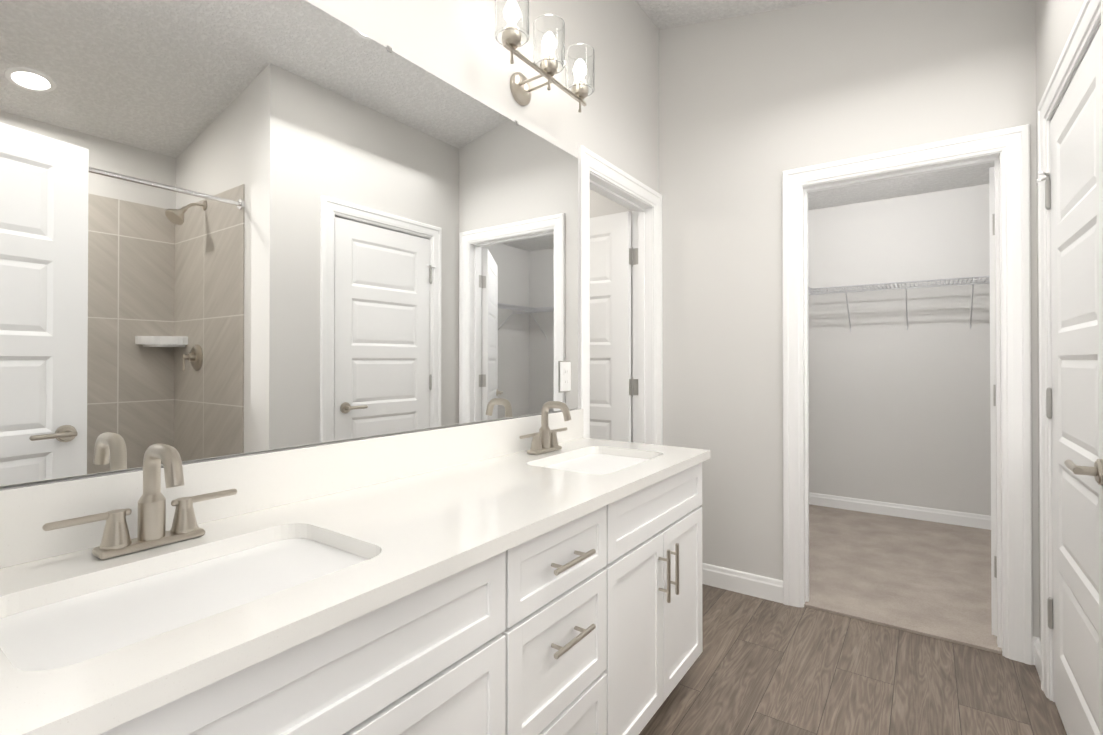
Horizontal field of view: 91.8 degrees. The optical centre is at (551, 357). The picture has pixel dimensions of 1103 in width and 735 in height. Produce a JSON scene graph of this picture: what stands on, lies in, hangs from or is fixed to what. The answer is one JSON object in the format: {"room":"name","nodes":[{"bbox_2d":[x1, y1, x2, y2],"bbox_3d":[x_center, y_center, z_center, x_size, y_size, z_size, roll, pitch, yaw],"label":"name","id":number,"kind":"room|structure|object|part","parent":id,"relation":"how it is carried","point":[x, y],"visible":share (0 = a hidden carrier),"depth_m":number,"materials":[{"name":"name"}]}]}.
{"room":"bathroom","nodes":[
{"label":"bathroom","id":0,"kind":"room"},
{"bbox_2d":[0,0,658,488],"bbox_3d":[-0.644,-0.541,1.354,0.120,3.500,4.445,0,0,35],"label":"wall","id":1,"kind":"structure","parent":0,"point":[458,46],"depth_m":2.17,"materials":[{"name":"white paint"}]},
{"bbox_2d":[0,0,578,486],"bbox_3d":[-0.464,-0.330,1.492,0.010,1.089,2.020,0,0,35],"label":"vanity mirror","id":2,"kind":"object","parent":1,"relation":"attached to","point":[236,226],"visible":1,"depth_m":1.20,"materials":[{"name":"clear glass"}]},
{"bbox_2d":[559,361,570,392],"bbox_3d":[0.058,0.081,2.223,0.008,0.130,0.086,0,0,35],"label":"outlet","id":3,"kind":"object","parent":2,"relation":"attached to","point":[564,376],"visible":1,"depth_m":2.21,"materials":[{"name":"white plastic"}]},
{"bbox_2d":[0,409,582,568],"bbox_3d":[-0.463,0.282,1.478,0.020,0.125,2.068,0,0,35],"label":"backsplash","id":4,"kind":"structure","parent":1,"relation":"attached to","point":[264,480],"depth_m":1.22,"materials":[{"name":"white stone"}]},
{"bbox_2d":[494,0,594,112],"bbox_3d":[-0.041,-1.071,1.945,0.191,0.253,0.534,0,0,35],"label":"sconce","id":5,"kind":"object","parent":1,"relation":"attached to","point":[551,57],"visible":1,"depth_m":1.89,"materials":[{"name":"clear glass"}]},
{"bbox_2d":[590,211,632,441],"bbox_3d":[0.170,0.194,3.211,0.691,2.030,0.148,0,0,35],"label":"room door","id":6,"kind":"structure","parent":1,"relation":"in","point":[611,264],"depth_m":3.07,"materials":[{"name":"painted wood"},{"name":"brushed nickel"}]},
{"bbox_2d":[578,145,662,444],"bbox_3d":[0.324,0.148,2.711,0.141,2.140,0.865,0,0,35],"label":"door frame","id":7,"kind":"structure","parent":1,"relation":"attached to","point":[589,161],"depth_m":2.97,"materials":[{"name":"white wood"}]},
{"bbox_2d":[633,248,637,394],"bbox_3d":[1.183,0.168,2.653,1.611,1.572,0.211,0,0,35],"label":"jamb hinge leaves","id":8,"kind":"object","parent":7,"relation":"attached to","point":[635,262],"visible":0.4,"depth_m":3.02,"materials":[{"name":"silver metal"}]},
{"bbox_2d":[632,211,632,441],"bbox_3d":[0.258,0.148,2.757,0.020,2.140,0.865,0,0,35],"label":"door jamb","id":9,"kind":"structure","parent":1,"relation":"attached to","point":[632,327],"depth_m":3.04,"materials":[{"name":"white wood"}]},
{"bbox_2d":[590,0,1038,636],"bbox_3d":[1.118,-0.532,2.760,4.850,3.500,0.120,0,0,35],"label":"wall","id":10,"kind":"structure","parent":0,"point":[752,107],"depth_m":2.72,"materials":[{"name":"white paint"}]},
{"bbox_2d":[782,124,1032,664],"bbox_3d":[1.565,0.182,2.441,0.780,2.069,0.120,0,0,35],"label":"door frame","id":11,"kind":"structure","parent":10,"relation":"attached to","point":[996,158],"depth_m":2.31,"materials":[{"name":"white wood"}]},
{"bbox_2d":[989,167,996,635],"bbox_3d":[2.261,0.189,2.431,0.748,2.030,0.157,0,0,-20],"label":"closet door","id":12,"kind":"structure","parent":10,"relation":"in","point":[993,399],"depth_m":2.32,"materials":[{"name":"white wood"}]},
{"bbox_2d":[636,0,993,209],"bbox_3d":[1.127,-1.641,1.343,3.200,0.800,6.450,0,0,35],"label":"ceiling","id":13,"kind":"structure","parent":0,"point":[968,176],"depth_m":3.55,"materials":[{"name":"white paint"}]},
{"bbox_2d":[639,584,1066,734],"bbox_3d":[-0.217,1.237,0.977,5.000,0.060,4.337,0,0,35],"label":"floor","id":14,"kind":"structure","parent":0,"point":[760,666],"depth_m":1.99,"materials":[{"name":"brown wood"}]},
{"bbox_2d":[8,449,709,734],"bbox_3d":[-0.232,0.792,1.310,0.588,0.835,2.060,0,0,35],"label":"bathroom vanity","id":15,"kind":"object","parent":14,"relation":"on","point":[539,574],"depth_m":1.00,"materials":[{"name":"painted wood"},{"name":"quartz"},{"name":"brushed nickel"}]},
{"bbox_2d":[0,437,709,734],"bbox_3d":[-0.236,0.365,1.317,0.576,0.043,2.068,0,0,35],"label":"countertop","id":16,"kind":"structure","parent":15,"relation":"on","point":[404,531],"depth_m":0.89,"materials":[{"name":"white stone"}]},
{"bbox_2d":[44,443,235,560],"bbox_3d":[-0.686,0.246,0.941,0.140,0.187,0.280,0,0,35],"label":"faucet","id":17,"kind":"object","parent":16,"relation":"on","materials":[{"name":"silver metal"}]},
{"bbox_2d":[520,401,575,452],"bbox_3d":[0.013,0.253,1.937,0.140,0.187,0.280,0,0,35],"label":"faucet","id":18,"kind":"object","parent":16,"relation":"on","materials":[{"name":"silver metal"}]},
{"bbox_2d":[808,184,990,515],"bbox_3d":[2.910,-0.024,3.960,2.500,2.500,0.100,0,0,35],"label":"wall","id":19,"kind":"structure","parent":0,"point":[899,412],"depth_m":4.05,"materials":[{"name":"white paint"}]},
{"bbox_2d":[808,275,989,331],"bbox_3d":[2.793,-0.372,3.795,2.301,0.334,0.309,0,0,35],"label":"wire shelf","id":20,"kind":"object","parent":19,"relation":"attached to","point":[905,284],"visible":0.6,"depth_m":3.87,"materials":[{"name":"grey metal"}]},
{"bbox_2d":[809,492,990,529],"bbox_3d":[2.877,1.172,3.905,2.300,0.108,0.015,0,0,35],"label":"baseboard","id":21,"kind":"structure","parent":19,"relation":"attached to","point":[925,514],"depth_m":4.04,"materials":[{"name":"white wood"}]},
{"bbox_2d":[804,504,1001,653],"bbox_3d":[2.332,1.245,3.128,2.500,0.072,2.113,0,0,35],"label":"floor","id":22,"kind":"structure","parent":0,"point":[927,578],"depth_m":2.98,"materials":[{"name":"beige carpet"}]},
{"bbox_2d":[1035,0,1083,640],"bbox_3d":[1.609,-0.539,1.565,0.120,3.500,1.271,0,0,35],"label":"wall","id":23,"kind":"structure","parent":0,"point":[1055,20],"depth_m":1.95,"materials":[{"name":"white paint"}]},
{"bbox_2d":[702,563,1040,680],"bbox_3d":[0.518,1.155,1.306,1.825,0.108,2.930,0,0,35],"label":"baseboard","id":24,"kind":"structure","parent":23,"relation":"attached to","point":[763,587],"depth_m":2.73,"materials":[{"name":"white wood"}]},
{"bbox_2d":[1036,26,1102,734],"bbox_3d":[1.579,0.184,1.590,0.148,2.030,0.770,0,0,35],"label":"door","id":25,"kind":"structure","parent":23,"relation":"in","point":[1076,269],"depth_m":1.57,"materials":[{"name":"white wood"}]},
{"bbox_3d":[1.579,0.151,1.590,0.148,1.610,0.770,0,0,35],"label":"right door hardware","id":26,"kind":"part","parent":25,"relation":"part of","materials":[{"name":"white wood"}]},
{"bbox_2d":[1037,0,1102,701],"bbox_3d":[1.594,0.140,1.557,0.141,2.140,0.915,0,0,35],"label":"door frame","id":27,"kind":"structure","parent":23,"relation":"attached to","point":[1090,16],"depth_m":1.90,"materials":[{"name":"white wood"}]}
]}

